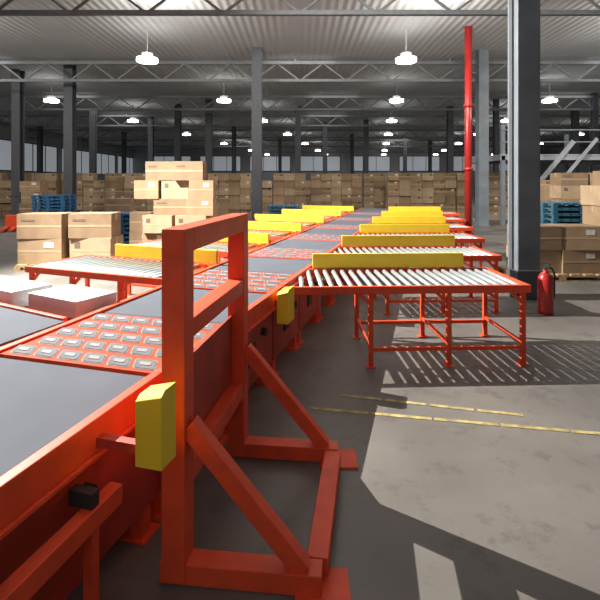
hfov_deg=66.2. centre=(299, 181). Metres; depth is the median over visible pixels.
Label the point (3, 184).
carton
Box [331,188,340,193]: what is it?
carton
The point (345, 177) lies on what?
carton
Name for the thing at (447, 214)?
table
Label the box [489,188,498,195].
carton
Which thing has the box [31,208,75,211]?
pallet
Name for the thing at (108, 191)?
carton
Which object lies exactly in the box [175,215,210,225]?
carton
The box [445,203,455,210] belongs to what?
carton
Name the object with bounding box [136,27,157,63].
lamp
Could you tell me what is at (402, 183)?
carton
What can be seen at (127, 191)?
carton
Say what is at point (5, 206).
carton
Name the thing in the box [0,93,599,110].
roof truss
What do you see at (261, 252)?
conveyor
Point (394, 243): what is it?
table
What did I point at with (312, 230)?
conveyor
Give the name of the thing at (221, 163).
window
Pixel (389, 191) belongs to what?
carton
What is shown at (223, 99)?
lamp
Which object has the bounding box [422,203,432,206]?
carton
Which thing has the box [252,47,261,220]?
steel column
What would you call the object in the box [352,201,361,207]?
carton
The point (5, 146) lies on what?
window
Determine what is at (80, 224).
carton
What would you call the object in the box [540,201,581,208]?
pallet
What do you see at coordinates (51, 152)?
window
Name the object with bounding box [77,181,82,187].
carton
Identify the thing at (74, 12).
roof truss
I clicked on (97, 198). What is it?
carton
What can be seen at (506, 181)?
carton
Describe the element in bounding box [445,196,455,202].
carton
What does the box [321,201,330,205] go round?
carton
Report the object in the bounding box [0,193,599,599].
floor
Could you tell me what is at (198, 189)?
carton
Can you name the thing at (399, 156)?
trim
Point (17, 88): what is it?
steel column
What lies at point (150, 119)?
steel column
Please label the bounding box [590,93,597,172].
steel column
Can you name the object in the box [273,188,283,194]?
carton
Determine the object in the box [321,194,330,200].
carton
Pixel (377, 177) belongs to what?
carton
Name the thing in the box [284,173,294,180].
carton
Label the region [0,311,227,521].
conveyor
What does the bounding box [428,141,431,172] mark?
steel column
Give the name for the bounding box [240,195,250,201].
carton
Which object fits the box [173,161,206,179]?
carton
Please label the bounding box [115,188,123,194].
carton
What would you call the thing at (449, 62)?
roof truss
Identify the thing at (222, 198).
carton
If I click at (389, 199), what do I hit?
carton
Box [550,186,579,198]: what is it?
carton
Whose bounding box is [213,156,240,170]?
trim
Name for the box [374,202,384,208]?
carton
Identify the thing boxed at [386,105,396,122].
lamp
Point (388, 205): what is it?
carton
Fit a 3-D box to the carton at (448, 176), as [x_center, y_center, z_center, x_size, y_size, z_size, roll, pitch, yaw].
[7.391,-0.263,22.877,0.545,0.375,0.505,0,0,0]
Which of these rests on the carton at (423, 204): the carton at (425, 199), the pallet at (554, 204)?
the carton at (425, 199)
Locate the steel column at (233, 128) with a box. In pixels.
[232,127,235,172]
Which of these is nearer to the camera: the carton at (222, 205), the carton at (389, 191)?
the carton at (389, 191)
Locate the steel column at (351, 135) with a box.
[350,134,353,173]
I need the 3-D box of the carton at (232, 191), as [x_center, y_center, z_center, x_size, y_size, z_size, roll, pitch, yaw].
[-3.382,0.487,24.038,0.545,0.375,0.500,0,0,0]
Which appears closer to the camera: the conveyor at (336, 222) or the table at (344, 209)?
the conveyor at (336, 222)
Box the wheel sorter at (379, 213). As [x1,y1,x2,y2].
[349,212,381,214]
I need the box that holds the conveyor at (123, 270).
[25,244,217,301]
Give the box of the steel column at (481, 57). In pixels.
[473,50,490,225]
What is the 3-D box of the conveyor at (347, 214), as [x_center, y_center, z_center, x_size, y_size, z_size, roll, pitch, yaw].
[1.880,1.400,13.825,1.170,0.800,1.502,0,0,16]
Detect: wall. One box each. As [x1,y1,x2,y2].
[0,122,131,187]
[132,148,548,192]
[549,143,599,179]
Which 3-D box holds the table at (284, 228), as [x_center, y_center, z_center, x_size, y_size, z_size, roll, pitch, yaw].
[-1.113,1.317,9.282,2.096,0.965,0.970,0,0,21]
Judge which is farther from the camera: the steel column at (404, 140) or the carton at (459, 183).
the steel column at (404, 140)
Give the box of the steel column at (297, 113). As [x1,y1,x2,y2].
[295,106,300,172]
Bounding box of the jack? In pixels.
[0,196,18,230]
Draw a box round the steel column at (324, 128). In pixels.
[323,123,326,173]
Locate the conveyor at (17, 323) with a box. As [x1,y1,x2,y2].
[0,303,67,346]
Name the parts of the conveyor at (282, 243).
rail, rail, leg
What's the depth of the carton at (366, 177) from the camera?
24.61 m
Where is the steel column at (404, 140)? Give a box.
[403,139,406,172]
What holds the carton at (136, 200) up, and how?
on the carton at (138, 206)
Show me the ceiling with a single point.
(22, 38)
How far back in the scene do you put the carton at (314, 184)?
24.87 m
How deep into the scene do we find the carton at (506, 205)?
21.94 m
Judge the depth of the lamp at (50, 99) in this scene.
23.89 m
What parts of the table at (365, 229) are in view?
frame, leg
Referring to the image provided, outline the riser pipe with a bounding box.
[463,26,473,233]
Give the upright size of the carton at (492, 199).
0.375 m
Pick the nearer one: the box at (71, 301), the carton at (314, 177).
the box at (71, 301)
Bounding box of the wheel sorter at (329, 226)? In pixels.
[313,224,366,252]
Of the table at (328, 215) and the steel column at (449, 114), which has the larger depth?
the steel column at (449, 114)
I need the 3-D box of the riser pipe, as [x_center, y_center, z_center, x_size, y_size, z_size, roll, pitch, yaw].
[5.850,-1.800,16.000,0.400,7.200,0.400,0,0,0]
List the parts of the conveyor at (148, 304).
rail, leg, panel, leg, rail, drive guard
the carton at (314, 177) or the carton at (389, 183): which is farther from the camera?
the carton at (314, 177)
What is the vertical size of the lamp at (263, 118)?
1.218 m
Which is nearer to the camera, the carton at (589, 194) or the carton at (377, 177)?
the carton at (589, 194)
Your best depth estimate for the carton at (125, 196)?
23.12 m
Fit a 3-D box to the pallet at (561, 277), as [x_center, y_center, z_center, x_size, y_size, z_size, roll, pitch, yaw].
[4.750,1.735,8.750,1.700,0.130,0.900,0,0,0]
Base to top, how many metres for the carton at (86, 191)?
0.375 m
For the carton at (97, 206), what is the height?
0.375 m
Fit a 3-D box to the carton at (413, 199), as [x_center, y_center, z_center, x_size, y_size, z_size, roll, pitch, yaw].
[5.714,0.863,22.839,0.545,0.375,0.505,0,0,0]
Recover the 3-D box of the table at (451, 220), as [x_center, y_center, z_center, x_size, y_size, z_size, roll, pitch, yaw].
[3.244,1.317,12.836,2.420,0.965,0.980,0,0,-2]
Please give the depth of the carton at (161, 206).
11.19 m
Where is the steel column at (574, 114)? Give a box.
[571,111,578,172]
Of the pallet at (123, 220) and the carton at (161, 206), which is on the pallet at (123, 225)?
the pallet at (123, 220)
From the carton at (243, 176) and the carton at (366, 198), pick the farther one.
the carton at (366, 198)
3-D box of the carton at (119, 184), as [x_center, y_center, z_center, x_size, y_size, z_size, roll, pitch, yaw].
[-9.156,0.113,23.791,0.545,0.375,0.500,0,0,0]
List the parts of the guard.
mounting plate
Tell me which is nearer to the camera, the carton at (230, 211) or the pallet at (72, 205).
the pallet at (72, 205)
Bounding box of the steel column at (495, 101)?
[493,99,498,172]
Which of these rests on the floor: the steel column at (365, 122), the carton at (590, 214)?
the steel column at (365, 122)
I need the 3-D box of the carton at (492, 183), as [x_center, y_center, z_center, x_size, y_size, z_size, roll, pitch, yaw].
[9.192,0.113,22.136,0.545,0.375,0.505,0,0,0]
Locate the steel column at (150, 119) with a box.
[148,117,153,160]
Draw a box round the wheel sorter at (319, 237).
[285,233,351,285]
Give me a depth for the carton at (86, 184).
23.55 m
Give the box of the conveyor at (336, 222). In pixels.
[321,219,373,246]
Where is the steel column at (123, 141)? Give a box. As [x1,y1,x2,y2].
[121,132,126,172]
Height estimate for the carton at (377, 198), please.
0.375 m
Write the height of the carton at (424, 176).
0.375 m
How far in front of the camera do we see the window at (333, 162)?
73.94 m
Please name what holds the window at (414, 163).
in the wall at (139, 159)
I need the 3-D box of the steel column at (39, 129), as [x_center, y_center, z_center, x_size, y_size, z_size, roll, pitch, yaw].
[-24.870,-1.800,44.000,0.520,7.200,0.520,0,0,0]
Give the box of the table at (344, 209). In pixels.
[298,205,353,231]
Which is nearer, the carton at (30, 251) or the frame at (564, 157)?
the carton at (30, 251)
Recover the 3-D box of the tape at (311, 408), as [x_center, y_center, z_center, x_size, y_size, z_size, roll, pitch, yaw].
[1.481,1.798,3.407,2.847,0.003,0.040,0,0,10]
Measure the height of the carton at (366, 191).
0.375 m
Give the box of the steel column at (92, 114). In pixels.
[89,111,96,172]
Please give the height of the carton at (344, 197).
0.375 m
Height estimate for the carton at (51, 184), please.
0.375 m
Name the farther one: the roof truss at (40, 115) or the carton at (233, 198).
the roof truss at (40, 115)
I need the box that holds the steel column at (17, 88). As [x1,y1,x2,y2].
[11,69,24,214]
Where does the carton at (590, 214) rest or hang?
on the carton
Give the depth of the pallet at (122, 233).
12.90 m
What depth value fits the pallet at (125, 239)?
12.90 m
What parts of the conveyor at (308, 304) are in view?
rail, leg, rail, panel, leg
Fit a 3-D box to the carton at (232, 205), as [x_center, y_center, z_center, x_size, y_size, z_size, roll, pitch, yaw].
[-3.380,1.238,24.008,0.545,0.375,0.500,0,0,0]
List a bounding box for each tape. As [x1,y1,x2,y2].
[310,407,599,434]
[341,394,523,416]
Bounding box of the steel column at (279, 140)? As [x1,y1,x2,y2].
[278,139,281,172]
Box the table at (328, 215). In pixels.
[276,209,340,235]
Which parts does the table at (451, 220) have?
frame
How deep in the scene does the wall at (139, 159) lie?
74.01 m
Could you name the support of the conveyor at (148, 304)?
on the floor
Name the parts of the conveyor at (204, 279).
rail, deck plate, leg, panel, rail, leg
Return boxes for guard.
[96,382,175,470]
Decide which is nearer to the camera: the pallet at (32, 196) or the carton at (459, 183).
the pallet at (32, 196)
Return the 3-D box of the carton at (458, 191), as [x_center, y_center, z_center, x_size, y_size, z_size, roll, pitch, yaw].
[7.999,0.487,22.789,0.545,0.375,0.505,0,0,0]
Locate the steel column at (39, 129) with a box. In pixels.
[37,127,42,172]
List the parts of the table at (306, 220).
frame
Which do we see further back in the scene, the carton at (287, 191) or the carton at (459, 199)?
the carton at (287, 191)
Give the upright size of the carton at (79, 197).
0.375 m
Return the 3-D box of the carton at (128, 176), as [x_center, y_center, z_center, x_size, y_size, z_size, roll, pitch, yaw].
[-8.551,-0.263,23.445,0.545,0.375,0.505,0,0,0]
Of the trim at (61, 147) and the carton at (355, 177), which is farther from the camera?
the trim at (61, 147)
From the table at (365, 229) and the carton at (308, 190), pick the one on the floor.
the table at (365, 229)
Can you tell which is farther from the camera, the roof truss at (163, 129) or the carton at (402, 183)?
the roof truss at (163, 129)
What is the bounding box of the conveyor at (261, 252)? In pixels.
[248,246,333,319]
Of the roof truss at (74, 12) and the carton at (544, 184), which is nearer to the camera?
the roof truss at (74, 12)
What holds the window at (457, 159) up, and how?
in the wall at (139, 159)
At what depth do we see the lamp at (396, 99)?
23.86 m
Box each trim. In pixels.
[61,147,88,172]
[98,153,114,174]
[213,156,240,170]
[263,156,290,170]
[399,156,439,170]
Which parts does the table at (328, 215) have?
frame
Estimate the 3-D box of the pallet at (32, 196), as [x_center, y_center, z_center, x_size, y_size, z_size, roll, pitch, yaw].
[-9.518,0.565,17.800,1.200,0.130,1.000,0,0,0]
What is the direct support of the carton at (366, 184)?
on the carton at (366, 191)
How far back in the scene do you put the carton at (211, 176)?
23.79 m
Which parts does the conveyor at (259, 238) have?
leg, frame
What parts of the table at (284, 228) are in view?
frame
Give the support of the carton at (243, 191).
on the carton at (243, 198)
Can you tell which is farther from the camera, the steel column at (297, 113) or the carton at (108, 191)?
the steel column at (297, 113)
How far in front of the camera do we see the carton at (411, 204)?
22.64 m
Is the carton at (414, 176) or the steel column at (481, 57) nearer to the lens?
the steel column at (481, 57)
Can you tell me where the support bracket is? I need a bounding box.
[0,482,121,599]
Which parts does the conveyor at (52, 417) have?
panel, rail, leg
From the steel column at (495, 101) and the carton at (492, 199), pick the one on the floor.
the steel column at (495, 101)
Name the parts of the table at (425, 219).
frame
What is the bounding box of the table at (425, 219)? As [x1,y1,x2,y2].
[372,216,473,262]
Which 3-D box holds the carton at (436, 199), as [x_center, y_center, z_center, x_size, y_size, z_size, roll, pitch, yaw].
[6.835,0.863,22.793,0.545,0.375,0.500,0,0,0]
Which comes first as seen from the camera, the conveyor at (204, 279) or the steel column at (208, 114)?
the conveyor at (204, 279)
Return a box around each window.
[0,140,10,169]
[25,142,56,172]
[62,149,88,172]
[97,153,114,173]
[117,156,132,172]
[154,156,189,160]
[200,156,239,170]
[250,156,289,170]
[301,156,339,170]
[354,156,389,170]
[400,156,438,170]
[454,156,474,170]
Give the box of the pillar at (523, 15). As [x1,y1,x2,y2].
[506,0,541,299]
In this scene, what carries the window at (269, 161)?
in the wall at (139, 159)
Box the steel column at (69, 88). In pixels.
[63,65,76,211]
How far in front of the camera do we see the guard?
1.84 m
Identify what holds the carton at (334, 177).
on the carton at (334, 184)
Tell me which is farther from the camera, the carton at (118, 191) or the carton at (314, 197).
the carton at (314, 197)
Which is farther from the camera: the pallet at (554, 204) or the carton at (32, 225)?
the pallet at (554, 204)
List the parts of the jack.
handle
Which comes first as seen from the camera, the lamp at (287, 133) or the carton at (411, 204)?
the carton at (411, 204)
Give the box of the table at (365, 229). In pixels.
[357,224,484,282]
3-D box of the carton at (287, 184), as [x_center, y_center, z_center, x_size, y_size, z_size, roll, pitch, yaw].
[-0.546,0.113,24.053,0.545,0.375,0.500,0,0,0]
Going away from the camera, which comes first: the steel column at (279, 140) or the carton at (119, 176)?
the carton at (119, 176)
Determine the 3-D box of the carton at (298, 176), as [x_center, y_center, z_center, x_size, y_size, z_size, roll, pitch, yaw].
[0.014,-0.263,24.041,0.545,0.375,0.500,0,0,0]
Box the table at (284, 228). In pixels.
[204,221,301,265]
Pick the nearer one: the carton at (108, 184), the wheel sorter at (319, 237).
the wheel sorter at (319, 237)
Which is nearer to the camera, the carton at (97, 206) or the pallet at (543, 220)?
the pallet at (543, 220)
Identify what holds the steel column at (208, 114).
on the floor
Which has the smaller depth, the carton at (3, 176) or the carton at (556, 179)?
the carton at (556, 179)
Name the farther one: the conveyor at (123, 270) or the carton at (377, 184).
the carton at (377, 184)
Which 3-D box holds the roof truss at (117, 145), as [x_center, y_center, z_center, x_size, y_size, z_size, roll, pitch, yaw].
[6.480,-4.875,68.000,67.040,1.050,0.160,0,0,0]
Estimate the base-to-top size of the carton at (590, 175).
0.422 m
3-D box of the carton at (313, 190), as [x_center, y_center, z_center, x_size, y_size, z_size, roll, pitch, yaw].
[0.861,0.487,25.103,0.545,0.375,0.500,0,0,0]
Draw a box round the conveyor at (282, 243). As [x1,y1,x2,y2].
[264,238,346,302]
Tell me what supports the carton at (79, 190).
on the carton at (79, 197)
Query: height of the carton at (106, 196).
0.375 m
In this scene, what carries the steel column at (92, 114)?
on the floor
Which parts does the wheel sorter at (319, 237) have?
deck plate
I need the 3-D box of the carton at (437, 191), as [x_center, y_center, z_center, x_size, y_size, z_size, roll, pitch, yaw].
[6.836,0.487,22.918,0.545,0.375,0.505,0,0,0]
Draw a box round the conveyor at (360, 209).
[352,208,388,211]
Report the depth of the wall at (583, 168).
65.84 m
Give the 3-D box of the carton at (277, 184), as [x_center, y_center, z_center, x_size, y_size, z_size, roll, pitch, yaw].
[-1.101,0.113,24.115,0.545,0.375,0.500,0,0,0]
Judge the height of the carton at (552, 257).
0.432 m
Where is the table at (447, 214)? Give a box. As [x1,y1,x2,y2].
[389,207,459,232]
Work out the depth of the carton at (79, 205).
23.46 m
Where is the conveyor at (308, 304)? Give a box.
[207,257,320,344]
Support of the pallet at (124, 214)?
on the pallet at (123, 220)
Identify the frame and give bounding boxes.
[159,213,357,599]
[472,125,599,224]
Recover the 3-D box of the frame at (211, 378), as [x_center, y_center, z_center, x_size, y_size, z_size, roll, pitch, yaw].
[-0.122,1.005,2.551,0.866,1.590,1.195,0,0,9]
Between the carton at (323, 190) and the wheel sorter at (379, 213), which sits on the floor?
the wheel sorter at (379, 213)
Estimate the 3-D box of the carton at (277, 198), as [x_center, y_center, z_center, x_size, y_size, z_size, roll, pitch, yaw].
[-1.097,0.863,24.084,0.545,0.375,0.500,0,0,0]
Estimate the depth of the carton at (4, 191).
23.17 m
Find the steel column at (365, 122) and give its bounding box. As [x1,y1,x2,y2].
[363,120,368,173]
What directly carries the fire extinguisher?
on the floor
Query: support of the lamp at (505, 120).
hanging from the ceiling
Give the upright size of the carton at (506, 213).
0.375 m
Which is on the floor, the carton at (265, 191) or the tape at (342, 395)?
the tape at (342, 395)
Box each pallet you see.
[14,257,125,271]
[31,195,75,198]
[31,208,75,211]
[32,198,75,201]
[32,201,76,205]
[32,204,76,208]
[118,211,134,217]
[121,218,129,222]
[121,223,129,227]
[121,226,129,231]
[121,232,128,236]
[123,235,128,241]
[268,204,299,208]
[268,208,299,212]
[498,266,599,281]
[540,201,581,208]
[540,207,581,213]
[540,212,581,219]
[540,217,582,223]
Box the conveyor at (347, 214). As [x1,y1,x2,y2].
[339,213,381,217]
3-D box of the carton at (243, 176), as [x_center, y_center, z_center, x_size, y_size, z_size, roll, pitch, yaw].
[-2.823,-0.263,24.115,0.545,0.375,0.505,0,0,0]
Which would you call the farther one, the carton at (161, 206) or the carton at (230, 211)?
the carton at (230, 211)
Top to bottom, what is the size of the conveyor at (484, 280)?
0.965 m
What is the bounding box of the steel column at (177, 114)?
[174,104,181,160]
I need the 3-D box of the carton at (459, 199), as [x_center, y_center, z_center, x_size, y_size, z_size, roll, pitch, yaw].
[8.001,0.863,22.775,0.545,0.375,0.500,0,0,0]
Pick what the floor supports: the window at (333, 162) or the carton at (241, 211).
the carton at (241, 211)
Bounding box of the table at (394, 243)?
[333,235,501,314]
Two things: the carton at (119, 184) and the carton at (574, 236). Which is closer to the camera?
the carton at (574, 236)
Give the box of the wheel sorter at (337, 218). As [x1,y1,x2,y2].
[334,217,377,246]
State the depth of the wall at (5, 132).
51.43 m
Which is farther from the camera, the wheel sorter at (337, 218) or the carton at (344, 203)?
the carton at (344, 203)
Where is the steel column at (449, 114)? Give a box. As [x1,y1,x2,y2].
[446,106,453,172]
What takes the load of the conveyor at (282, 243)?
on the floor
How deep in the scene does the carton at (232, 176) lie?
23.77 m
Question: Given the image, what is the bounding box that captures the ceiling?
[0,0,599,145]
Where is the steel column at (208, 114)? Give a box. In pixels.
[205,99,212,179]
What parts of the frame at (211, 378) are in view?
post, bay panel, post, foot plate, foot plate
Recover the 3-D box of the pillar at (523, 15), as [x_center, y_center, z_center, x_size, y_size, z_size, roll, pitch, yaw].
[3.500,-1.800,7.200,0.410,7.200,0.380,0,0,0]
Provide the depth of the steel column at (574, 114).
33.80 m
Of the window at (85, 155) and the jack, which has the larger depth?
the window at (85, 155)
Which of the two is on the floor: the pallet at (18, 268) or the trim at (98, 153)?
the pallet at (18, 268)
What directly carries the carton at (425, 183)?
on the carton at (425, 191)
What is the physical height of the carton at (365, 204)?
0.375 m
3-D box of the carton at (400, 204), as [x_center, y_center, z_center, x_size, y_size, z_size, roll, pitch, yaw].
[5.160,1.238,22.884,0.545,0.375,0.500,0,0,0]
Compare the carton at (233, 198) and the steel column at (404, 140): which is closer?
the carton at (233, 198)
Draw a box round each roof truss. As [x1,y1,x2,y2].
[0,0,599,15]
[0,58,599,81]
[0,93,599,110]
[0,113,599,126]
[30,128,599,138]
[82,139,599,146]
[117,145,570,152]
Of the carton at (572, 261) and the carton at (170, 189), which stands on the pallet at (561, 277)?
the carton at (572, 261)
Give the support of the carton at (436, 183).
on the carton at (437, 191)
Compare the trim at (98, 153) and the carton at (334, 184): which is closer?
the carton at (334, 184)
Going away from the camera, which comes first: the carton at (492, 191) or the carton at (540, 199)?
the carton at (540, 199)
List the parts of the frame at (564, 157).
post, handrail, handrail, post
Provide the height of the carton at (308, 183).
0.375 m
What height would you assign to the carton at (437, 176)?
0.375 m
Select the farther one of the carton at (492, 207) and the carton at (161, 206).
the carton at (492, 207)
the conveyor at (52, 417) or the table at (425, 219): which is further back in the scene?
the table at (425, 219)
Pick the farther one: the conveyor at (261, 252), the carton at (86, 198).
the carton at (86, 198)
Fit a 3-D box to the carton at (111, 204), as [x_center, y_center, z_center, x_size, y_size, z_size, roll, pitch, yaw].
[-5.945,0.749,15.198,0.806,0.422,0.604,0,0,-5]
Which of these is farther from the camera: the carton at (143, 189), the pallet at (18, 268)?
the carton at (143, 189)
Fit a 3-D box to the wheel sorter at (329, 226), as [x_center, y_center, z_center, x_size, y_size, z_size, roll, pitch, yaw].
[0.943,1.400,10.477,1.170,0.800,0.883,0,0,16]
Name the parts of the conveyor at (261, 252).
rail, deck plate, leg, leg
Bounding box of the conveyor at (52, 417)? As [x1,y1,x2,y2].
[0,358,160,599]
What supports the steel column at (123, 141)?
on the floor
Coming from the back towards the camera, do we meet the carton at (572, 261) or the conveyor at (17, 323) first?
the carton at (572, 261)
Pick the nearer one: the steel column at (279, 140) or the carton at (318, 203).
the carton at (318, 203)
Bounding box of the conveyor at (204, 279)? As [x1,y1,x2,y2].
[194,268,300,374]
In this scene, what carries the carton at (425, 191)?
on the carton
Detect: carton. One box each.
[0,173,7,180]
[0,181,10,187]
[0,195,10,202]
[1,188,10,194]
[2,203,10,209]
[2,210,10,217]
[17,212,75,238]
[18,237,69,263]
[19,181,47,191]
[19,203,44,213]
[21,192,48,202]
[25,173,34,180]
[35,173,45,180]
[45,173,60,180]
[48,181,60,187]
[48,188,61,194]
[68,212,120,237]
[70,235,122,257]
[77,173,82,180]
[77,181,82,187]
[77,188,82,194]
[77,195,82,202]
[77,203,82,209]
[83,173,97,180]
[83,181,93,187]
[83,188,93,194]
[83,195,93,201]
[83,202,93,209]
[94,181,104,187]
[94,188,104,194]
[94,195,104,202]
[94,203,104,209]
[104,198,134,211]
[105,173,115,180]
[105,181,115,187]
[105,188,114,194]
[105,195,114,198]
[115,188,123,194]
[116,173,124,180]
[116,181,123,187]
[124,181,133,187]
[124,188,133,194]
[124,195,133,197]
[125,173,135,180]
[129,232,142,243]
[130,211,153,231]
[134,180,160,198]
[135,199,146,202]
[135,203,146,209]
[136,173,144,179]
[142,233,161,241]
[143,214,175,232]
[145,161,172,179]
[147,203,153,209]
[153,199,185,214]
[161,180,188,198]
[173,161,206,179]
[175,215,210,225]
[186,198,216,215]
[189,180,215,198]
[208,173,218,180]
[219,173,228,180]
[219,181,229,187]
[219,188,228,194]
[219,195,229,201]
[219,202,228,208]
[219,209,228,215]
[229,173,239,180]
[229,188,239,194]
[229,202,239,209]
[229,210,239,213]
[230,181,239,187]
[230,195,239,201]
[240,173,251,180]
[240,181,250,187]
[240,188,250,194]
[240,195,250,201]
[240,202,250,209]
[240,210,250,216]
[262,181,272,187]
[262,188,272,194]
[262,195,272,201]
[262,202,272,209]
[273,173,283,180]
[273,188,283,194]
[274,181,283,187]
[274,195,283,201]
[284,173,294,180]
[284,181,294,187]
[284,188,294,194]
[284,195,294,201]
[295,173,305,180]
[295,181,305,187]
[295,188,305,194]
[295,195,304,201]
[295,202,305,208]
[305,194,309,200]
[306,181,310,187]
[306,188,310,193]
[311,174,320,180]
[311,181,320,187]
[311,188,320,193]
[311,194,320,200]
[311,201,320,205]
[321,174,330,180]
[321,181,330,187]
[321,188,330,193]
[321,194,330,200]
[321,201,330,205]
[331,174,341,180]
[331,181,340,187]
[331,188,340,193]
[331,194,340,200]
[331,201,341,205]
[341,181,351,187]
[341,188,351,193]
[341,194,351,200]
[342,174,351,180]
[342,201,351,205]
[352,174,361,180]
[352,181,361,187]
[352,188,361,193]
[352,194,361,200]
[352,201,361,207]
[363,174,373,180]
[363,181,373,187]
[363,188,373,194]
[363,195,373,201]
[363,201,373,207]
[374,174,383,180]
[374,181,384,187]
[374,188,383,194]
[374,195,383,201]
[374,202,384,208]
[386,173,398,180]
[386,180,398,187]
[386,188,398,195]
[386,195,398,202]
[386,203,398,208]
[399,173,410,179]
[399,180,409,187]
[399,188,410,195]
[399,196,409,202]
[399,203,409,206]
[410,180,421,187]
[410,196,421,202]
[410,203,421,206]
[411,173,420,179]
[411,188,421,195]
[421,173,433,179]
[422,180,432,187]
[422,188,433,195]
[422,196,432,202]
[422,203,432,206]
[433,180,444,187]
[433,196,444,202]
[433,203,444,210]
[434,173,444,179]
[434,188,443,195]
[444,188,454,195]
[445,173,455,179]
[445,180,455,187]
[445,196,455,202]
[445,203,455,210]
[455,188,464,195]
[456,173,464,179]
[456,180,464,187]
[456,196,464,202]
[456,203,464,210]
[456,211,464,218]
[489,173,498,179]
[489,180,498,187]
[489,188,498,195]
[489,196,498,203]
[489,204,498,211]
[489,212,498,219]
[499,180,507,187]
[499,188,507,195]
[499,196,507,203]
[499,204,507,211]
[499,212,507,219]
[506,246,560,272]
[507,224,561,249]
[540,180,549,189]
[540,190,550,198]
[540,199,550,205]
[546,223,599,249]
[550,173,587,185]
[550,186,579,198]
[551,198,579,205]
[561,250,599,273]
[580,185,599,205]
[582,205,599,225]
[588,173,592,184]
[593,171,599,184]
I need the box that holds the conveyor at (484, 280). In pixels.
[283,252,530,368]
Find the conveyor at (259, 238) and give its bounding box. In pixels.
[127,233,269,295]
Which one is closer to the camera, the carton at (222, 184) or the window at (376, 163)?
the carton at (222, 184)
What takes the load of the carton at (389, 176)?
on the carton at (389, 183)
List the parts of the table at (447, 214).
frame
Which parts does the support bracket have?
support leg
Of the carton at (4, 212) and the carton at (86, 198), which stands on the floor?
the carton at (4, 212)
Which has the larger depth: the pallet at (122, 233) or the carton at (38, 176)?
the carton at (38, 176)
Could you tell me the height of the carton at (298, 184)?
0.375 m
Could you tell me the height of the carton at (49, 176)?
0.375 m
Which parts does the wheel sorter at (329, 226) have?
deck plate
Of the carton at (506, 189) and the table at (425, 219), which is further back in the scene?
the carton at (506, 189)
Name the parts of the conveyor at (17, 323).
rail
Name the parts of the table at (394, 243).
leg, leg, frame, leg, leg, leg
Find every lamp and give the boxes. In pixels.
[44,78,58,102]
[127,117,137,122]
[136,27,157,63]
[182,121,190,135]
[217,95,230,102]
[262,104,266,122]
[283,121,291,135]
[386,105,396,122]
[390,78,402,102]
[396,27,416,63]
[501,104,507,122]
[542,82,557,102]
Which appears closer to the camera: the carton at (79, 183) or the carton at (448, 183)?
the carton at (448, 183)
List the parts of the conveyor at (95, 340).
rail, deck plate, leg, panel, rail, leg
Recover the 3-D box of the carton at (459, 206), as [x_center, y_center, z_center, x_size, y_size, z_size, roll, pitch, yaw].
[7.997,1.238,22.867,0.545,0.375,0.505,0,0,0]
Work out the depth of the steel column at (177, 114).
31.80 m
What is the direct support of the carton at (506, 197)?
on the carton at (506, 205)
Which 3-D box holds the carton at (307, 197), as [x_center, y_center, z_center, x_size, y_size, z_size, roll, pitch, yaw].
[0.297,0.863,25.184,0.545,0.375,0.505,0,0,0]
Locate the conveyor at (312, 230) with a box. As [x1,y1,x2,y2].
[298,227,361,252]
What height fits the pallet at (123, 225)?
0.130 m
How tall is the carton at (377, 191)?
0.375 m
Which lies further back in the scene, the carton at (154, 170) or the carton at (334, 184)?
the carton at (334, 184)
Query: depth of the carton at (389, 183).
22.68 m
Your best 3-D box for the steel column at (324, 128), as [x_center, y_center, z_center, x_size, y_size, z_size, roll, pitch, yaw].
[2.283,-1.800,42.000,0.520,7.200,0.520,0,0,0]
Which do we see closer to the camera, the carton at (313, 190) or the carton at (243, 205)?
the carton at (243, 205)
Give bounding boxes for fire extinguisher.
[537,264,554,314]
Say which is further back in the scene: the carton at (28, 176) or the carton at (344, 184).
the carton at (344, 184)
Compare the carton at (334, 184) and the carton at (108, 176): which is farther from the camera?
the carton at (334, 184)
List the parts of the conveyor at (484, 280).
leg, leg, frame, leg, leg, leg, leg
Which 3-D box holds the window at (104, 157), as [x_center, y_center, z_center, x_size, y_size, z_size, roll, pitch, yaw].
[-26.965,-2.450,63.450,0.050,2.700,6.900,0,0,0]
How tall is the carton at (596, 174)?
0.422 m
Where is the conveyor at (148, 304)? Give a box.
[95,285,293,433]
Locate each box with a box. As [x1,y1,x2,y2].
[0,275,51,307]
[28,284,116,320]
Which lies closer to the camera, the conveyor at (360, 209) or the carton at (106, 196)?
the conveyor at (360, 209)
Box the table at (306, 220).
[248,214,323,249]
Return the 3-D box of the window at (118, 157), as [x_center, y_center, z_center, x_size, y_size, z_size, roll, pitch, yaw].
[-26.965,-2.450,71.450,0.050,2.700,6.900,0,0,0]
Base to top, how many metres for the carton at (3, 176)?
0.375 m
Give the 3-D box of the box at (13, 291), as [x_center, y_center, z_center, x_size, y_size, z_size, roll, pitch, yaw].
[-2.830,1.357,4.256,1.180,0.885,0.360,0,0,28]
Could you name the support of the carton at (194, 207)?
on the carton at (179, 219)
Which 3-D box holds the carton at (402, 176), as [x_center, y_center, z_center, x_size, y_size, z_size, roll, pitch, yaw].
[5.161,-0.263,22.855,0.545,0.375,0.505,0,0,0]
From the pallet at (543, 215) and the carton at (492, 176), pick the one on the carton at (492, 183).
the carton at (492, 176)
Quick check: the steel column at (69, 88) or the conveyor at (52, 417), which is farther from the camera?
the steel column at (69, 88)
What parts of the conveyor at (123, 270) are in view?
leg, leg, leg, frame, leg, leg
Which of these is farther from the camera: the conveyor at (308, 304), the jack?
the jack
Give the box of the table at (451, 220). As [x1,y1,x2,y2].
[382,211,465,232]
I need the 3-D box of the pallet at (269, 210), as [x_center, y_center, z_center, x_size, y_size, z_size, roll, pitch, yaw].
[-0.611,1.085,17.800,1.200,0.130,1.000,0,0,0]
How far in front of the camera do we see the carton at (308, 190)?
24.92 m
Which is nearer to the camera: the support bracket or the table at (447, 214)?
the support bracket
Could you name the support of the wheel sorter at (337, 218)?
on the floor

